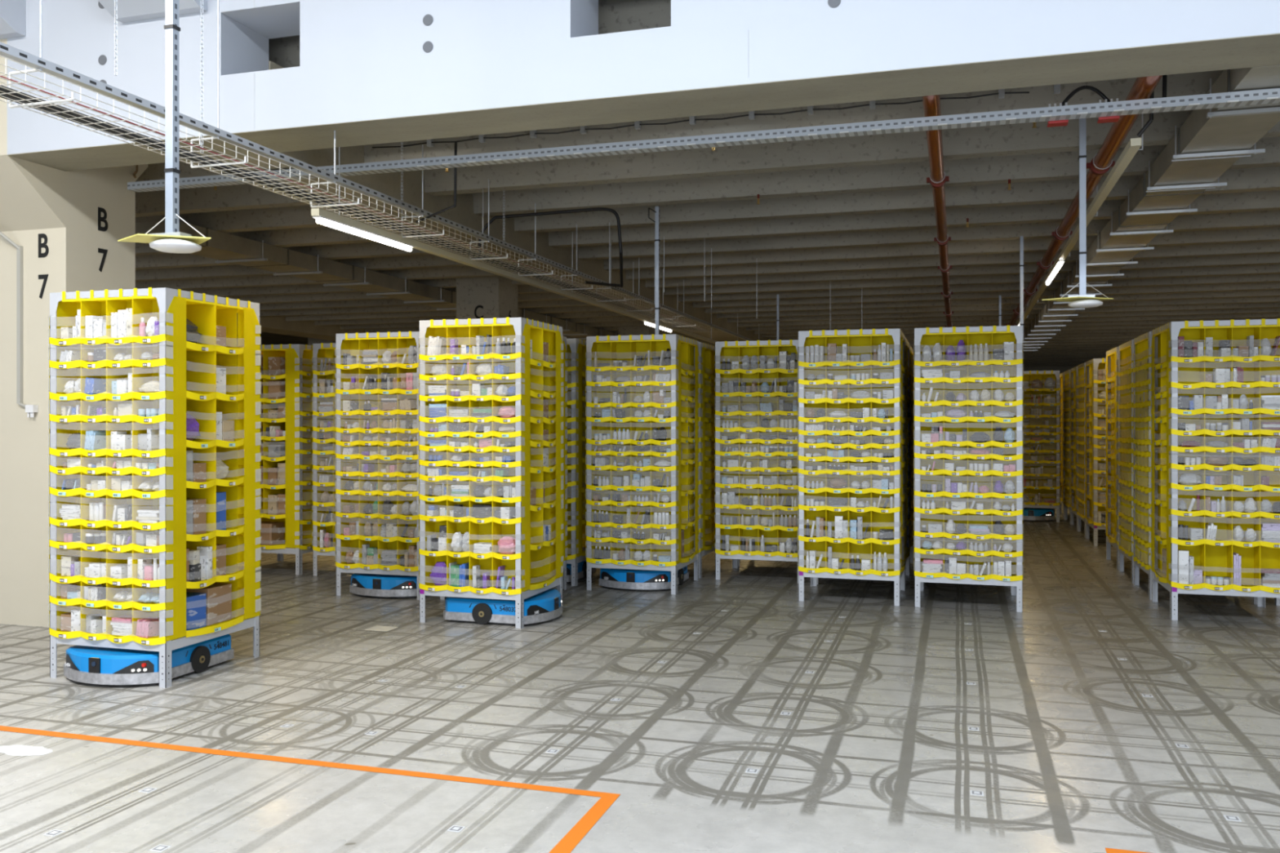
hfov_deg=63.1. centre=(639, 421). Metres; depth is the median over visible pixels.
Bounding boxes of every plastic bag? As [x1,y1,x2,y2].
[63,380,75,394]
[65,432,80,448]
[73,377,80,392]
[113,352,126,360]
[113,591,129,601]
[124,354,132,359]
[125,591,132,601]
[137,480,155,491]
[138,380,159,393]
[138,592,156,603]
[140,351,154,359]
[145,316,158,336]
[150,593,159,604]
[151,351,159,359]
[151,481,159,491]
[186,318,202,343]
[186,412,200,440]
[216,457,228,479]
[320,491,329,502]
[322,445,333,450]
[324,533,331,547]
[328,493,333,502]
[343,480,354,490]
[345,550,354,564]
[351,422,359,428]
[352,550,359,563]
[353,480,359,489]
[362,480,371,491]
[362,503,373,514]
[363,435,373,441]
[364,520,373,536]
[370,421,377,428]
[372,435,377,440]
[372,500,377,513]
[372,520,377,535]
[381,350,391,363]
[382,419,390,428]
[382,483,391,491]
[382,499,393,514]
[390,504,396,514]
[391,351,396,363]
[391,483,396,491]
[401,437,408,441]
[401,462,410,473]
[401,484,417,492]
[401,502,411,515]
[408,345,413,364]
[409,462,417,473]
[409,500,417,515]
[429,561,446,585]
[430,364,446,375]
[433,484,441,496]
[450,454,462,462]
[450,532,462,551]
[462,454,469,461]
[462,531,469,551]
[473,484,484,497]
[475,363,492,375]
[483,487,492,497]
[495,384,507,396]
[496,486,503,497]
[497,405,515,417]
[497,536,515,554]
[498,425,515,432]
[507,386,515,396]
[601,533,607,537]
[602,447,608,451]
[614,376,630,382]
[617,462,624,466]
[617,549,625,559]
[633,395,643,403]
[633,410,643,417]
[633,445,643,451]
[634,551,643,560]
[643,391,650,402]
[643,409,650,417]
[643,445,650,451]
[643,550,650,560]
[654,460,671,466]
[657,426,666,440]
[661,494,670,502]
[664,348,671,365]
[741,355,750,369]
[741,404,758,412]
[741,497,749,505]
[742,421,758,428]
[744,516,751,525]
[750,355,758,369]
[751,380,757,392]
[760,382,769,392]
[760,418,768,427]
[760,517,768,526]
[766,358,774,368]
[769,418,777,427]
[779,460,786,467]
[785,479,791,485]
[785,537,792,553]
[786,495,791,506]
[805,437,816,443]
[806,373,815,380]
[806,408,816,417]
[812,453,822,457]
[816,373,825,380]
[816,408,825,417]
[816,437,825,443]
[828,411,848,417]
[829,478,847,488]
[850,391,871,398]
[850,451,861,457]
[850,480,860,488]
[856,501,865,507]
[861,451,870,457]
[861,480,870,488]
[873,437,883,444]
[877,408,886,418]
[884,437,893,444]
[921,345,931,361]
[921,540,931,549]
[932,342,942,361]
[932,541,942,549]
[945,345,955,360]
[945,408,967,417]
[946,391,955,401]
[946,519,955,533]
[946,542,955,550]
[955,392,965,401]
[955,523,966,533]
[955,541,966,550]
[968,390,979,401]
[968,448,991,454]
[969,371,990,377]
[969,431,989,442]
[978,485,989,493]
[980,389,990,401]
[993,389,1004,401]
[993,410,1014,417]
[993,426,1003,442]
[993,480,1003,493]
[993,502,1001,510]
[993,520,1004,534]
[1001,505,1010,511]
[1001,542,1013,551]
[1004,392,1013,401]
[1004,428,1014,443]
[1004,480,1014,493]
[1004,524,1014,535]
[1022,494,1028,502]
[1031,379,1042,388]
[1034,494,1038,502]
[1044,377,1055,389]
[1049,455,1055,461]
[1097,440,1105,445]
[1098,391,1105,399]
[1177,500,1186,511]
[1178,440,1200,447]
[1178,472,1201,484]
[1205,440,1227,447]
[1205,454,1228,466]
[1232,456,1244,465]
[1232,501,1244,512]
[1232,525,1244,541]
[1238,394,1248,408]
[1244,458,1256,466]
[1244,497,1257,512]
[1244,528,1256,542]
[1260,337,1271,355]
[1260,499,1271,512]
[1271,502,1279,513]
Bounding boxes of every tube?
[153,558,157,580]
[323,357,327,371]
[328,508,331,522]
[328,537,331,547]
[331,533,333,546]
[392,417,395,427]
[400,353,406,363]
[400,524,408,537]
[441,482,444,495]
[459,363,466,375]
[466,361,469,373]
[479,424,484,432]
[481,341,486,354]
[496,439,500,446]
[505,578,511,589]
[509,484,512,497]
[511,577,515,589]
[624,387,626,403]
[625,545,627,559]
[633,355,636,365]
[633,431,637,439]
[633,510,639,524]
[638,431,644,440]
[641,353,647,366]
[656,492,660,502]
[659,473,666,487]
[772,512,774,526]
[780,495,784,506]
[810,520,815,537]
[816,553,823,568]
[839,559,844,568]
[876,495,881,507]
[882,497,888,508]
[886,344,888,361]
[889,348,893,361]
[889,496,893,508]
[926,386,933,401]
[969,500,975,508]
[987,562,990,574]
[1187,497,1195,511]
[1196,494,1199,511]
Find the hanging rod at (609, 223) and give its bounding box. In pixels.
[608,222,609,287]
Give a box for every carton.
[60,327,72,338]
[60,583,76,599]
[60,612,71,631]
[61,405,74,415]
[61,555,78,576]
[66,458,80,467]
[66,480,75,489]
[67,590,80,599]
[71,407,75,414]
[71,564,74,576]
[71,608,80,631]
[72,326,77,337]
[72,532,80,542]
[74,560,80,575]
[77,309,80,336]
[77,478,80,488]
[77,591,80,597]
[84,566,88,577]
[85,315,102,337]
[86,484,91,490]
[86,613,99,632]
[88,561,105,577]
[90,617,102,633]
[91,409,97,416]
[91,480,99,490]
[93,319,106,337]
[93,349,106,361]
[96,462,101,467]
[97,407,103,415]
[97,480,106,490]
[101,562,106,577]
[102,322,106,336]
[102,408,106,414]
[102,615,106,632]
[110,564,127,578]
[111,312,117,337]
[111,381,116,394]
[111,431,126,450]
[111,477,128,491]
[115,533,128,545]
[116,379,128,394]
[116,434,131,450]
[116,460,124,468]
[117,309,126,337]
[117,404,132,416]
[117,507,128,521]
[121,480,132,490]
[123,460,132,467]
[126,308,132,336]
[127,556,132,577]
[128,373,132,391]
[135,462,151,469]
[136,531,154,546]
[137,433,146,450]
[137,557,151,580]
[142,462,148,469]
[144,564,159,580]
[146,428,159,450]
[146,533,159,546]
[148,462,156,469]
[154,320,159,335]
[156,535,159,546]
[186,450,192,481]
[186,498,206,534]
[186,499,192,534]
[186,548,189,582]
[186,582,231,626]
[186,591,206,631]
[189,550,199,564]
[189,564,200,582]
[192,462,206,482]
[196,546,212,579]
[200,555,205,580]
[216,325,226,346]
[216,367,226,394]
[216,412,222,439]
[216,491,226,530]
[216,543,226,575]
[222,420,234,441]
[426,509,439,516]
[426,534,436,551]
[428,504,437,510]
[431,537,438,551]
[438,424,446,431]
[438,537,446,551]
[439,524,446,537]
[440,506,446,515]
[448,441,455,447]
[449,338,457,354]
[449,510,453,516]
[453,504,463,517]
[455,441,464,447]
[460,391,469,395]
[461,344,469,354]
[461,442,469,446]
[466,346,469,353]
[466,507,469,515]
[471,346,475,354]
[471,383,484,395]
[471,457,480,462]
[472,471,479,476]
[472,564,479,587]
[475,335,484,355]
[477,576,482,588]
[479,439,492,447]
[480,388,487,395]
[481,471,488,477]
[482,572,489,588]
[483,456,492,462]
[484,426,492,432]
[487,387,492,395]
[489,337,492,352]
[494,509,500,518]
[495,456,502,462]
[500,506,512,519]
[500,576,507,589]
[503,485,509,497]
[504,441,515,447]
[505,455,514,462]
[510,506,515,519]
[511,487,515,497]
[530,339,532,359]
[530,486,536,505]
[542,342,548,362]
[542,400,548,418]
[542,429,548,441]
[542,447,548,466]
[542,482,544,502]
[542,524,551,540]
[542,525,545,541]
[545,525,548,541]
[593,375,596,382]
[596,375,604,382]
[598,363,610,367]
[599,398,610,403]
[601,409,610,417]
[606,376,610,381]
[613,391,618,403]
[636,355,642,366]
[636,376,644,381]
[653,356,660,365]
[653,391,659,403]
[657,414,664,418]
[658,395,666,403]
[659,390,665,395]
[663,397,671,403]
[805,391,815,399]
[805,453,812,457]
[805,466,813,470]
[809,550,816,568]
[814,394,822,399]
[816,516,819,537]
[817,465,822,470]
[819,517,825,537]
[827,343,836,361]
[827,391,832,399]
[827,521,831,537]
[827,546,831,568]
[831,557,839,569]
[832,388,837,399]
[833,437,848,444]
[834,375,848,380]
[835,353,842,361]
[835,515,843,538]
[837,391,844,399]
[842,343,848,360]
[842,520,848,537]
[849,411,856,417]
[849,425,854,431]
[849,465,854,471]
[849,520,857,538]
[850,497,856,507]
[855,412,862,417]
[857,466,866,471]
[857,516,862,539]
[861,354,871,361]
[861,558,871,570]
[862,408,869,417]
[871,426,881,431]
[872,408,877,417]
[872,480,881,488]
[878,464,883,471]
[880,372,893,379]
[880,528,893,540]
[881,342,886,361]
[881,478,888,489]
[882,390,893,399]
[883,466,890,471]
[886,426,891,431]
[888,482,893,489]
[920,413,931,417]
[921,433,930,442]
[921,466,926,470]
[926,448,930,454]
[928,523,942,533]
[930,433,939,442]
[931,412,937,417]
[931,426,938,433]
[933,450,940,453]
[937,411,942,417]
[939,426,942,433]
[939,433,942,440]
[944,449,953,454]
[944,478,950,492]
[944,557,948,573]
[945,431,949,441]
[945,462,953,471]
[948,556,956,574]
[949,370,959,378]
[949,434,955,441]
[950,482,957,493]
[951,501,965,510]
[953,450,962,455]
[955,435,962,441]
[955,466,965,471]
[956,482,962,493]
[956,562,965,574]
[962,429,966,441]
[962,484,967,492]
[973,564,978,575]
[976,502,982,510]
[983,412,991,417]
[992,348,1003,359]
[992,462,1003,471]
[992,560,997,574]
[997,560,1004,576]
[1003,342,1013,359]
[1003,465,1008,471]
[1004,560,1011,576]
[1008,463,1015,471]
[1177,336,1184,357]
[1177,395,1188,409]
[1177,422,1185,431]
[1177,549,1188,584]
[1184,340,1191,357]
[1185,423,1195,431]
[1188,400,1193,409]
[1188,555,1193,584]
[1189,528,1202,540]
[1191,342,1197,357]
[1192,395,1202,409]
[1193,568,1202,584]
[1195,425,1200,430]
[1197,342,1203,356]
[1205,337,1213,356]
[1205,373,1211,382]
[1205,395,1217,408]
[1205,496,1210,511]
[1210,501,1216,511]
[1213,368,1224,382]
[1217,395,1221,402]
[1217,402,1221,409]
[1218,340,1229,348]
[1218,347,1230,356]
[1220,394,1227,408]
[1224,368,1230,382]
[1232,347,1238,355]
[1232,399,1238,408]
[1232,422,1240,430]
[1232,442,1244,448]
[1236,346,1248,357]
[1239,418,1248,430]
[1242,439,1249,448]
[1246,335,1253,356]
[1249,439,1257,443]
[1249,443,1257,448]
[1253,346,1257,355]
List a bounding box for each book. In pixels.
[59,351,64,361]
[59,508,80,514]
[60,513,80,518]
[61,478,77,489]
[62,350,73,361]
[62,503,80,508]
[62,517,75,519]
[66,351,69,361]
[66,405,75,415]
[67,350,80,361]
[73,480,77,488]
[75,404,80,414]
[84,377,100,394]
[84,431,88,449]
[84,584,101,600]
[86,405,102,416]
[86,431,90,449]
[87,378,91,394]
[88,430,106,450]
[88,587,90,600]
[89,377,106,395]
[90,585,103,600]
[91,432,106,450]
[94,585,106,600]
[97,586,106,600]
[101,460,106,466]
[110,622,132,626]
[111,503,128,521]
[111,530,127,545]
[111,614,132,623]
[111,631,132,635]
[112,461,116,468]
[112,625,132,629]
[113,627,132,632]
[121,534,132,545]
[124,503,132,520]
[126,535,132,544]
[135,617,152,636]
[136,516,159,519]
[137,508,159,513]
[137,512,159,516]
[137,621,142,637]
[138,520,159,523]
[141,617,158,637]
[143,619,159,638]
[318,406,333,409]
[319,409,333,411]
[320,401,333,404]
[320,404,333,406]
[342,434,350,441]
[342,447,346,454]
[350,447,359,454]
[351,435,359,441]
[360,361,377,364]
[361,354,377,357]
[362,351,377,355]
[362,376,368,390]
[363,349,377,351]
[363,356,377,358]
[363,358,377,361]
[364,463,374,472]
[373,482,377,490]
[380,400,396,402]
[380,554,396,558]
[380,563,396,565]
[381,398,396,399]
[381,560,396,564]
[382,402,396,405]
[382,405,396,408]
[382,408,396,411]
[382,549,396,555]
[382,557,396,561]
[399,400,402,409]
[401,400,405,410]
[404,398,413,410]
[407,400,416,410]
[426,336,435,355]
[426,467,435,476]
[427,440,446,443]
[428,385,446,389]
[428,389,446,393]
[428,407,446,410]
[429,392,446,395]
[429,404,446,408]
[429,410,446,413]
[429,413,446,416]
[429,443,446,446]
[430,337,434,355]
[431,467,441,476]
[432,337,436,355]
[435,336,445,355]
[435,467,444,475]
[437,338,446,355]
[438,468,446,475]
[448,409,469,413]
[448,413,469,416]
[448,471,469,474]
[448,561,456,586]
[449,473,469,475]
[450,424,457,431]
[450,493,469,497]
[450,564,460,586]
[451,484,469,489]
[451,488,469,491]
[451,491,469,493]
[453,425,457,431]
[453,564,459,586]
[454,366,462,375]
[456,566,459,586]
[457,424,466,431]
[459,564,462,586]
[462,562,469,586]
[463,425,469,431]
[471,413,492,416]
[471,515,492,518]
[472,503,492,509]
[472,511,492,515]
[473,408,492,413]
[473,508,492,511]
[473,542,492,546]
[473,546,492,551]
[473,550,492,553]
[477,470,484,477]
[486,334,492,353]
[494,365,497,373]
[495,565,505,588]
[497,364,505,373]
[499,469,508,477]
[500,365,509,374]
[592,457,595,466]
[600,457,606,466]
[603,457,608,466]
[614,408,617,417]
[617,408,622,417]
[618,410,625,417]
[620,394,626,403]
[624,458,629,466]
[627,548,630,559]
[640,513,645,524]
[643,375,648,381]
[648,350,650,364]
[657,373,661,382]
[659,350,666,365]
[662,373,666,382]
[662,532,666,540]
[666,373,671,381]
[745,434,749,439]
[760,435,777,437]
[760,437,777,439]
[762,459,765,467]
[764,403,768,412]
[765,459,768,467]
[768,380,774,392]
[768,402,773,412]
[774,356,777,368]
[774,378,777,391]
[805,424,809,431]
[813,424,817,431]
[820,424,824,430]
[828,497,847,502]
[829,502,846,506]
[830,505,847,506]
[835,450,838,457]
[840,449,844,457]
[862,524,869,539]
[921,368,942,373]
[922,373,942,377]
[922,562,941,566]
[922,569,938,573]
[923,558,942,564]
[923,564,942,568]
[923,568,940,572]
[924,376,941,377]
[933,391,938,401]
[968,482,973,492]
[968,527,989,531]
[969,524,987,528]
[970,530,991,534]
[978,561,986,575]
[995,448,999,454]
[1205,524,1210,539]
[1208,522,1213,539]
[1209,475,1214,484]
[1211,524,1217,540]
[1213,475,1218,485]
[1216,475,1222,485]
[1232,368,1236,382]
[1232,475,1236,484]
[1232,553,1235,584]
[1233,366,1240,382]
[1233,552,1238,585]
[1236,475,1240,485]
[1237,475,1243,485]
[1238,555,1240,586]
[1240,368,1243,382]
[1248,421,1252,430]
[1260,395,1279,397]
[1260,397,1279,399]
[1260,400,1279,404]
[1260,404,1279,406]
[1260,406,1279,409]
[1260,422,1279,424]
[1260,424,1279,427]
[1260,427,1279,430]
[1260,438,1266,446]
[1260,456,1264,464]
[1260,476,1263,484]
[1260,522,1279,527]
[1260,526,1279,531]
[1260,530,1279,535]
[1260,533,1279,537]
[1260,537,1279,540]
[1260,539,1279,542]
[1260,568,1279,573]
[1260,574,1279,580]
[1260,578,1279,583]
[1260,582,1279,587]
[1261,455,1266,465]
[1261,573,1279,577]
[1262,437,1270,447]
[1262,475,1269,485]
[1263,476,1266,485]
[1266,455,1271,465]
[1268,437,1276,448]
[1270,335,1279,355]
[1271,456,1276,466]
[1271,457,1274,465]
[1273,455,1279,466]
[1275,439,1279,448]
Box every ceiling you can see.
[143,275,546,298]
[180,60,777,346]
[236,328,307,349]
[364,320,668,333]
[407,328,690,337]
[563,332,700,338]
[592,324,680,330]
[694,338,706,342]
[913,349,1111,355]
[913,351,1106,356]
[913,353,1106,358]
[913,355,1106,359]
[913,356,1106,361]
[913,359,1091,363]
[1022,360,1088,363]
[1022,362,1084,364]
[1023,363,1082,365]
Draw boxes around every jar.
[85,533,93,543]
[87,352,93,362]
[93,533,100,543]
[100,532,106,543]
[450,389,454,396]
[454,389,460,396]
[593,396,598,403]
[594,433,598,440]
[598,433,602,440]
[602,433,606,439]
[606,433,610,439]
[613,360,618,366]
[622,360,626,366]
[653,554,657,561]
[722,406,726,412]
[760,445,764,452]
[764,445,768,453]
[769,446,773,453]
[773,446,777,452]
[779,446,783,451]
[784,445,788,452]
[788,446,793,452]
[805,498,809,506]
[809,498,814,506]
[814,499,819,506]
[819,499,825,506]
[827,373,832,379]
[850,355,854,361]
[850,373,855,380]
[855,355,859,361]
[855,373,860,380]
[861,373,865,380]
[865,373,869,379]
[872,373,878,378]
[872,391,876,398]
[872,531,877,539]
[877,391,881,399]
[921,524,926,532]
[1205,422,1209,430]
[1205,576,1210,584]
[1209,423,1216,431]
[1210,576,1217,585]
[1217,422,1222,431]
[1217,576,1223,585]
[1222,422,1228,431]
[1223,576,1229,585]
[1260,375,1265,381]
[1265,375,1270,382]
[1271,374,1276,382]
[1276,374,1279,382]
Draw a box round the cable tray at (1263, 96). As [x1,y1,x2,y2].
[127,88,1279,192]
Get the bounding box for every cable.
[0,75,699,328]
[0,85,694,328]
[0,87,694,330]
[0,91,690,329]
[0,94,674,324]
[372,84,1060,147]
[415,141,457,222]
[478,207,622,287]
[1062,85,1110,105]
[1137,74,1167,137]
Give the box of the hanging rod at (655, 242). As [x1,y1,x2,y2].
[654,241,655,303]
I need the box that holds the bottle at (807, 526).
[805,519,809,537]
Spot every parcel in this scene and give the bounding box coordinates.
[260,354,263,374]
[260,384,263,398]
[260,408,263,417]
[260,426,263,435]
[260,443,263,455]
[260,465,263,484]
[260,521,284,545]
[266,427,269,436]
[267,409,277,418]
[267,466,277,485]
[267,493,278,515]
[268,356,285,375]
[268,380,285,399]
[268,444,285,457]
[269,426,279,436]
[275,430,283,436]
[277,405,285,418]
[277,462,285,484]
[277,493,285,515]
[319,378,328,393]
[320,421,326,427]
[320,461,324,466]
[320,529,325,547]
[323,422,327,427]
[326,380,333,393]
[327,421,333,427]
[342,353,350,364]
[342,400,354,411]
[342,505,354,513]
[343,382,351,390]
[343,527,349,535]
[346,355,355,364]
[346,424,352,428]
[346,466,356,471]
[349,382,355,389]
[349,521,355,535]
[350,402,359,410]
[351,376,355,382]
[355,375,359,382]
[355,382,359,389]
[355,503,359,512]
[355,520,359,534]
[356,355,359,363]
[361,451,369,455]
[362,543,369,564]
[366,555,373,564]
[367,546,377,555]
[368,374,376,389]
[369,451,377,455]
[370,407,377,410]
[373,553,377,564]
[380,437,386,441]
[380,449,391,456]
[380,468,386,472]
[380,530,386,537]
[381,373,390,390]
[381,524,386,530]
[386,377,392,390]
[386,437,395,442]
[386,465,390,472]
[386,523,396,537]
[390,465,396,472]
[392,377,396,389]
[392,525,396,537]
[400,373,405,381]
[400,381,405,390]
[400,420,409,428]
[400,555,404,566]
[404,551,408,567]
[405,373,413,390]
[405,422,416,429]
[408,528,415,537]
[408,545,417,567]
[412,424,417,428]
[413,345,417,363]
[413,373,417,389]
[414,551,417,566]
[593,493,599,501]
[596,530,602,537]
[597,447,602,451]
[602,497,608,501]
[613,476,622,486]
[613,493,619,502]
[613,515,622,524]
[613,530,622,538]
[613,553,619,559]
[621,493,629,502]
[621,530,630,538]
[623,475,630,486]
[626,507,630,515]
[626,515,630,523]
[631,480,640,486]
[633,473,641,479]
[640,478,644,486]
[643,458,650,466]
[644,475,650,486]
[645,509,650,524]
[652,446,659,452]
[653,428,657,439]
[653,479,660,487]
[653,533,660,540]
[658,555,671,562]
[659,446,667,452]
[664,410,670,417]
[665,535,671,540]
[666,448,671,452]
[680,528,684,558]
[721,382,728,392]
[721,435,727,439]
[721,476,728,484]
[721,492,727,505]
[726,477,733,484]
[727,404,738,412]
[727,435,736,439]
[727,459,738,467]
[727,491,735,505]
[728,380,733,392]
[730,545,738,551]
[731,361,738,369]
[733,380,738,391]
[733,475,738,484]
[734,496,738,504]
[741,382,746,392]
[746,386,751,392]
[746,462,751,467]
[746,478,758,484]
[753,495,758,505]
[754,515,758,524]
[759,475,764,484]
[760,355,766,368]
[763,478,771,485]
[765,544,777,552]
[768,518,772,526]
[771,475,777,484]
[778,400,785,411]
[779,351,787,368]
[779,435,788,439]
[779,480,784,484]
[779,542,785,552]
[782,386,786,392]
[783,403,792,411]
[786,355,791,369]
[786,380,794,392]
[786,459,792,468]
[787,436,795,439]
[790,360,795,369]
[791,352,795,360]
[791,475,797,485]
[792,400,797,405]
[792,405,797,411]
[792,538,797,553]
[794,382,797,392]
[1022,477,1026,486]
[1034,467,1038,474]
[1046,394,1050,403]
[1047,479,1052,487]
[1050,396,1055,403]
[1097,369,1102,380]
[1097,511,1101,523]
[1101,512,1105,523]
[1102,368,1105,380]
[1161,548,1166,575]
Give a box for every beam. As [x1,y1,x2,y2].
[0,0,1279,171]
[135,160,219,181]
[135,183,309,217]
[135,204,365,232]
[135,221,618,341]
[135,223,414,255]
[135,240,453,269]
[135,253,478,281]
[135,266,499,289]
[195,284,568,304]
[236,312,407,341]
[259,291,590,311]
[259,298,609,316]
[285,305,626,321]
[314,311,641,325]
[340,315,648,329]
[363,69,1223,162]
[423,109,1279,195]
[472,136,1279,216]
[513,166,1279,233]
[548,190,1279,247]
[577,209,1279,260]
[582,335,710,340]
[603,226,1279,271]
[626,240,1279,279]
[645,253,1279,288]
[663,264,1279,295]
[678,273,1279,302]
[692,281,1279,308]
[705,289,1279,313]
[716,296,1279,318]
[727,302,1279,323]
[737,307,1279,327]
[746,312,1279,330]
[754,317,1279,334]
[761,324,1256,337]
[768,328,1156,340]
[905,332,1147,340]
[907,335,1140,342]
[908,338,1133,346]
[911,341,1128,348]
[912,344,1120,350]
[913,346,1115,352]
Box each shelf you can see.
[48,357,165,368]
[48,464,165,476]
[48,516,165,530]
[48,595,165,611]
[48,627,177,645]
[49,333,165,346]
[49,391,165,401]
[49,413,165,423]
[49,447,165,457]
[49,487,165,498]
[49,539,165,553]
[49,573,165,587]
[186,341,244,354]
[186,390,244,401]
[186,438,244,448]
[186,476,244,488]
[186,525,244,541]
[186,569,244,588]
[186,615,244,637]
[260,373,285,379]
[260,397,285,403]
[260,417,285,422]
[260,484,285,488]
[260,511,285,519]
[260,541,285,549]
[261,435,285,440]
[261,455,285,462]
[292,544,312,549]
[299,369,312,376]
[299,392,312,398]
[299,410,312,416]
[299,426,312,431]
[299,437,312,443]
[299,449,312,454]
[299,464,312,469]
[299,480,312,485]
[299,500,312,505]
[299,519,312,524]
[312,369,335,375]
[312,392,335,397]
[312,410,335,416]
[312,426,335,431]
[312,437,335,444]
[312,449,335,454]
[312,465,334,470]
[312,480,334,486]
[312,501,334,506]
[312,520,335,526]
[312,546,334,551]
[335,362,418,369]
[335,388,417,394]
[335,408,417,415]
[335,426,418,433]
[335,440,418,446]
[335,453,417,460]
[335,470,418,478]
[335,488,418,497]
[335,511,418,520]
[335,533,418,542]
[335,561,417,571]
[419,351,521,360]
[419,372,520,381]
[419,394,520,401]
[419,415,521,423]
[419,430,520,438]
[419,444,520,453]
[419,459,520,467]
[419,474,520,482]
[419,493,520,502]
[419,514,520,524]
[419,549,520,559]
[419,583,524,595]
[529,575,555,590]
[530,358,555,368]
[530,390,555,398]
[530,416,555,423]
[530,440,555,447]
[530,464,555,473]
[530,500,555,511]
[530,537,555,550]
[567,365,575,371]
[567,382,575,387]
[567,400,575,405]
[567,417,575,422]
[567,428,575,434]
[567,440,575,445]
[567,453,575,457]
[567,464,575,470]
[567,480,575,486]
[567,497,575,503]
[567,525,575,531]
[567,553,575,559]
[582,546,586,555]
[586,364,675,371]
[586,380,675,386]
[586,401,675,408]
[586,416,675,422]
[586,438,675,445]
[586,449,675,457]
[586,464,675,471]
[586,484,675,491]
[586,499,675,507]
[586,520,675,528]
[586,536,675,545]
[586,557,678,566]
[680,368,694,376]
[680,395,694,402]
[680,417,694,422]
[680,437,694,443]
[680,458,694,465]
[680,489,694,496]
[680,520,694,529]
[680,552,694,563]
[704,542,714,550]
[705,373,715,379]
[705,397,714,404]
[705,417,714,422]
[705,435,715,440]
[705,455,714,461]
[705,484,715,489]
[705,512,715,519]
[715,367,798,373]
[715,391,797,396]
[715,410,797,416]
[715,426,798,432]
[715,438,798,444]
[715,450,797,457]
[715,466,798,472]
[715,482,798,489]
[715,502,798,511]
[715,523,798,531]
[715,549,798,557]
[798,359,899,367]
[798,377,899,385]
[798,396,899,404]
[798,416,899,423]
[798,429,899,436]
[798,442,899,449]
[798,455,899,462]
[798,468,899,475]
[798,486,899,494]
[798,504,899,513]
[798,535,899,545]
[798,566,899,576]
[901,364,905,373]
[901,393,905,400]
[901,417,905,423]
[901,438,905,444]
[901,461,905,467]
[901,493,905,502]
[901,526,905,536]
[901,561,905,572]
[905,487,910,493]
[905,517,910,525]
[905,549,909,558]
[914,358,1022,366]
[914,375,1022,383]
[914,399,1022,406]
[914,415,1022,422]
[914,440,1022,448]
[914,453,1022,461]
[914,468,1022,476]
[914,490,1022,498]
[914,506,1022,516]
[914,530,1022,540]
[914,547,1022,557]
[914,570,1022,581]
[1022,402,1059,406]
[1022,424,1059,428]
[1022,440,1059,443]
[1022,472,1059,477]
[1023,387,1059,391]
[1023,414,1059,417]
[1023,431,1059,435]
[1023,449,1059,453]
[1023,460,1059,463]
[1023,485,1059,489]
[1023,502,1059,506]
[1076,383,1084,388]
[1076,394,1084,399]
[1076,408,1084,412]
[1076,417,1084,422]
[1076,432,1084,436]
[1076,440,1084,444]
[1076,449,1084,454]
[1076,462,1084,468]
[1076,471,1084,479]
[1076,486,1084,493]
[1076,496,1084,504]
[1076,510,1084,518]
[1086,518,1092,524]
[1093,379,1105,383]
[1093,398,1105,402]
[1093,413,1105,417]
[1093,425,1105,430]
[1093,434,1105,439]
[1093,444,1105,448]
[1093,456,1105,461]
[1093,469,1105,474]
[1093,485,1105,490]
[1093,502,1105,506]
[1093,521,1105,526]
[1107,376,1114,382]
[1107,399,1114,404]
[1107,417,1114,423]
[1107,435,1114,439]
[1107,453,1114,459]
[1107,480,1114,485]
[1107,507,1114,514]
[1107,536,1115,542]
[1118,368,1132,376]
[1118,382,1132,391]
[1118,403,1132,408]
[1118,416,1132,422]
[1118,436,1132,443]
[1118,447,1132,453]
[1118,460,1132,467]
[1118,478,1132,487]
[1118,492,1132,501]
[1118,511,1132,521]
[1118,525,1132,536]
[1118,544,1132,556]
[1133,362,1149,372]
[1133,378,1149,387]
[1133,400,1149,408]
[1133,416,1149,422]
[1133,438,1149,444]
[1133,449,1149,457]
[1133,464,1149,472]
[1133,484,1149,493]
[1133,498,1149,509]
[1133,520,1149,531]
[1133,534,1149,547]
[1133,555,1149,569]
[1154,361,1166,369]
[1154,386,1160,391]
[1154,391,1166,399]
[1154,417,1166,423]
[1154,439,1166,446]
[1154,463,1166,471]
[1154,497,1166,506]
[1154,533,1166,545]
[1155,571,1167,583]
[1171,354,1279,362]
[1171,381,1279,389]
[1171,407,1279,415]
[1171,428,1279,436]
[1171,445,1279,453]
[1171,462,1279,471]
[1171,483,1279,492]
[1171,509,1279,519]
[1171,537,1279,548]
[1171,581,1279,593]
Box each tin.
[62,462,66,467]
[63,533,68,542]
[67,533,72,542]
[88,502,93,520]
[93,502,98,520]
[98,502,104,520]
[104,503,106,519]
[138,408,145,417]
[146,408,151,417]
[151,408,157,416]
[428,454,433,461]
[433,454,437,461]
[436,455,443,461]
[653,511,657,524]
[657,512,662,524]
[662,511,665,524]
[665,512,669,524]
[722,516,724,524]
[722,535,724,551]
[725,516,729,524]
[725,534,728,551]
[729,516,733,524]
[733,516,737,524]
[741,537,745,551]
[745,538,748,551]
[749,538,751,551]
[751,538,755,551]
[779,418,784,427]
[785,419,788,428]
[788,419,792,428]
[793,419,796,427]
[805,346,809,362]
[809,345,813,362]
[814,344,819,362]
[819,346,823,361]
[855,440,860,444]
[860,440,865,444]
[877,453,883,457]
[883,453,887,457]
[888,453,892,457]
[921,484,926,492]
[926,484,931,492]
[932,484,936,492]
[937,484,942,492]
[968,463,973,470]
[973,463,977,471]
[977,463,983,471]
[983,463,989,471]
[1177,457,1183,465]
[1177,524,1183,540]
[1184,457,1190,465]
[1184,525,1188,540]
[1190,457,1195,465]
[1195,457,1201,464]
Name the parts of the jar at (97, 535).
lid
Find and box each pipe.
[922,94,954,333]
[1005,75,1162,325]

